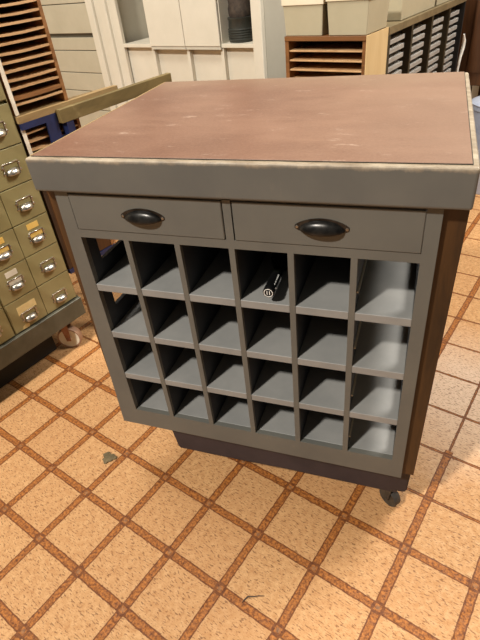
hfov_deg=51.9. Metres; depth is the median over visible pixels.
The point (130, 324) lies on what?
shelf
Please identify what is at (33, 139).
rack
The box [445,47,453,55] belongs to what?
tray
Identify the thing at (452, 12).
tray
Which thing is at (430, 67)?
tray
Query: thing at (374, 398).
shelf
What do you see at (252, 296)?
shelf
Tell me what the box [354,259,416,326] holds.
shelf
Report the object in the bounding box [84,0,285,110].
cabinet
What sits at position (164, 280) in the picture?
shelf
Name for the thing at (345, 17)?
storage box
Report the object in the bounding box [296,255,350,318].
shelf
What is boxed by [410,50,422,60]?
tray
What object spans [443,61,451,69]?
tray
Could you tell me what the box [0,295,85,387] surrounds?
cart
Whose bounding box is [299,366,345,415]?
shelf
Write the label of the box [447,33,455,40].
tray
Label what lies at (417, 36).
tray
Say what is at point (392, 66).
tray
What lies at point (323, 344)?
shelf
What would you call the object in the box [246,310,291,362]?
shelf
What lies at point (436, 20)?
tray
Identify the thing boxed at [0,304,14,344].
file cabinet
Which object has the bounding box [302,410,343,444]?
shelf
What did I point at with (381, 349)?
shelf
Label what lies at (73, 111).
wooden board
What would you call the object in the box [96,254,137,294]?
shelf
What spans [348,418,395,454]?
shelf
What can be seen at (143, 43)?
shelf
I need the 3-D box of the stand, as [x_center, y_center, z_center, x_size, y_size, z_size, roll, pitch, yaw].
[-0.722,-0.388,2.028,0.334,0.898,0.243,20,44,31]
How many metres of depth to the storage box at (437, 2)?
2.24 m
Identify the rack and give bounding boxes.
[0,0,67,116]
[16,112,113,269]
[385,0,466,73]
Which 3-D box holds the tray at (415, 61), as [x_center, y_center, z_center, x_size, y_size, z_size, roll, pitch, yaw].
[0.770,-1.149,2.214,0.033,0.017,0.174,20,44,31]
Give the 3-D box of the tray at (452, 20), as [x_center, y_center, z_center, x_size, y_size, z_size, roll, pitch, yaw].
[1.046,-1.488,2.460,0.033,0.017,0.171,20,44,31]
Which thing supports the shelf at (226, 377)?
attached to the storage cart at (367, 185)
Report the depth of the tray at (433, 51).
2.38 m
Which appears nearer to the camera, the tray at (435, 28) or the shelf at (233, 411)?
the shelf at (233, 411)
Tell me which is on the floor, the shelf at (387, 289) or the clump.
the clump
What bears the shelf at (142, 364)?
attached to the storage cart at (367, 185)
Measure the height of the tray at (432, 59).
0.017 m
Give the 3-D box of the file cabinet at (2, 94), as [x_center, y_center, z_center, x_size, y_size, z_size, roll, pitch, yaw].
[-1.005,-0.782,1.512,0.459,0.254,0.287,19,44,31]
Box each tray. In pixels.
[388,61,401,72]
[388,69,401,73]
[389,43,403,54]
[389,52,402,62]
[390,34,404,44]
[409,66,420,73]
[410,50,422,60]
[410,58,421,68]
[411,42,423,51]
[412,33,424,42]
[413,24,425,33]
[427,64,437,72]
[428,56,438,65]
[429,48,439,57]
[430,41,440,49]
[431,33,441,41]
[432,25,442,33]
[433,17,443,24]
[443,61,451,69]
[444,54,452,62]
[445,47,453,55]
[446,40,454,47]
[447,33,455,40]
[448,25,456,32]
[449,17,457,24]
[450,10,458,17]
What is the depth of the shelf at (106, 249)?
2.06 m
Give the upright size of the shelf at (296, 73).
0.005 m
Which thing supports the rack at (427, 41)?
on the floor
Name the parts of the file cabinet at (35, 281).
finger pull, drawer, finger pull, label frame, drawer, label frame, drawer, finger pull, drawer, label frame, drawer, finger pull, drawer, label frame, drawer, finger pull, label frame, finger pull, drawer, label frame, finger pull, drawer, label frame, finger pull, drawer, label frame, finger pull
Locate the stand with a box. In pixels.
[19,113,114,273]
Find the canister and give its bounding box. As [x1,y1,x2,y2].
[227,0,252,42]
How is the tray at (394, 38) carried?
on the rack at (427, 41)
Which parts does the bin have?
lid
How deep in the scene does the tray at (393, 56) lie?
2.03 m
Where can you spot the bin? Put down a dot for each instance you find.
(475, 101)
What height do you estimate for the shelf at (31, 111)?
0.022 m
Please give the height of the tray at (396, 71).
0.017 m
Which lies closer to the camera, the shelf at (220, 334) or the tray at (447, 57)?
the shelf at (220, 334)
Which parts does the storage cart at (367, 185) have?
cup pull, drawer, frame, cup pull, drawer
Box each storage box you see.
[281,0,328,35]
[326,0,389,35]
[387,0,434,20]
[434,0,449,5]
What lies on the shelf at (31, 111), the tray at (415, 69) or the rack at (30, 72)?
the rack at (30, 72)
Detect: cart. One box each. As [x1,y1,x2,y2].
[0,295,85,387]
[25,72,479,506]
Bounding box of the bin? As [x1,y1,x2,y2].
[472,96,479,194]
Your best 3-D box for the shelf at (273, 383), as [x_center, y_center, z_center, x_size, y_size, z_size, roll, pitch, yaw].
[0.170,0.021,1.395,0.105,0.018,0.584,7,39,18]
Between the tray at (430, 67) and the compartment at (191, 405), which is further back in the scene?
the tray at (430, 67)
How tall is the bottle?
0.060 m
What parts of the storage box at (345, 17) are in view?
lid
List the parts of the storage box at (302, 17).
lid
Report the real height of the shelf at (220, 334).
0.018 m
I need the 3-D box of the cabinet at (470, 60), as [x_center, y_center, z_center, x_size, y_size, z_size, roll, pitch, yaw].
[1.714,-1.522,2.736,0.940,1.400,0.450,20,44,31]
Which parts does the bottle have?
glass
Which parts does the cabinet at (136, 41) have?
post, panel, panel, door, panel, door, panel, panel, post, panel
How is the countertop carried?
on the storage cart at (367, 185)
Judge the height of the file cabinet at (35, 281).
0.753 m
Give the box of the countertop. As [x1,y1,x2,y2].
[25,72,479,209]
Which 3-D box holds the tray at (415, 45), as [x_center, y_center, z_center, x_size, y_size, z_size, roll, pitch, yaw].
[0.763,-1.202,2.174,0.033,0.017,0.174,20,44,31]
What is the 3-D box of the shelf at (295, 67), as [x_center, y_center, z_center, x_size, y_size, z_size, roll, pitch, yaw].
[0.376,-1.006,1.952,0.306,0.005,0.176,19,44,31]
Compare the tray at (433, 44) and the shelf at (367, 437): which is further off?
the tray at (433, 44)
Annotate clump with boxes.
[102,452,116,463]
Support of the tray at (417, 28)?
on the rack at (427, 41)
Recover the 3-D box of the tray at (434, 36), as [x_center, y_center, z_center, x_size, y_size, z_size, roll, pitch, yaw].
[0.907,-1.332,2.328,0.033,0.017,0.174,20,44,31]
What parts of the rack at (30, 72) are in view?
panel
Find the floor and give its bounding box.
[0,194,479,639]
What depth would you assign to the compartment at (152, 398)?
1.40 m
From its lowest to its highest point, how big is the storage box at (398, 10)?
0.170 m
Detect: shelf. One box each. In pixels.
[13,85,117,123]
[67,243,114,273]
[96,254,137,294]
[112,299,149,341]
[123,38,252,47]
[125,342,160,383]
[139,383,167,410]
[141,250,184,299]
[154,300,194,348]
[165,348,202,390]
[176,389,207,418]
[189,248,235,305]
[199,305,241,355]
[207,353,246,398]
[216,395,249,426]
[241,252,289,312]
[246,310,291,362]
[251,360,293,406]
[257,403,294,435]
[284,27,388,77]
[289,42,362,51]
[290,52,361,62]
[290,62,361,72]
[292,71,360,77]
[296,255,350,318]
[297,315,347,371]
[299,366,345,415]
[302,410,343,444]
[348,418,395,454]
[349,373,401,424]
[352,321,408,379]
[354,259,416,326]
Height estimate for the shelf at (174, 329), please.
0.018 m
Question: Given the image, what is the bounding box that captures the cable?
[456,34,465,71]
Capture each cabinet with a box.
[0,82,6,101]
[0,101,76,334]
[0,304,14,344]
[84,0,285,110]
[456,0,479,95]
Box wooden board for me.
[56,73,171,122]
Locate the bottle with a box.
[263,252,287,296]
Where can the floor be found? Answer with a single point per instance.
(161, 539)
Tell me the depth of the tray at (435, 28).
2.32 m
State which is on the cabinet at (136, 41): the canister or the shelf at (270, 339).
the canister
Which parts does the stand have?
post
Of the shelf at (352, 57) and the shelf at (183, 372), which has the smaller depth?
the shelf at (183, 372)
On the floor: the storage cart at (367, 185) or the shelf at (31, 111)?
the storage cart at (367, 185)
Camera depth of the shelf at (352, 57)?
1.93 m
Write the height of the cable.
0.821 m
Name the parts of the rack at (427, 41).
post, post, post, post, post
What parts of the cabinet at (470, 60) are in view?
panel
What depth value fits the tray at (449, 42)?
2.53 m
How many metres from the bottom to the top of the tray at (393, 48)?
0.017 m
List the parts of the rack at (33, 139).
panel, panel, panel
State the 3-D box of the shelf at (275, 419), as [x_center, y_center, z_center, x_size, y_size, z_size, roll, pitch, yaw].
[0.186,0.127,1.483,0.105,0.018,0.570,7,39,18]
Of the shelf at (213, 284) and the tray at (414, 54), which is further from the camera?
the tray at (414, 54)
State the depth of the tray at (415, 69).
2.25 m
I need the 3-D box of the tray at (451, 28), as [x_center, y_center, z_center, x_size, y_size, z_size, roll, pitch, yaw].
[1.049,-1.461,2.480,0.033,0.017,0.171,20,44,31]

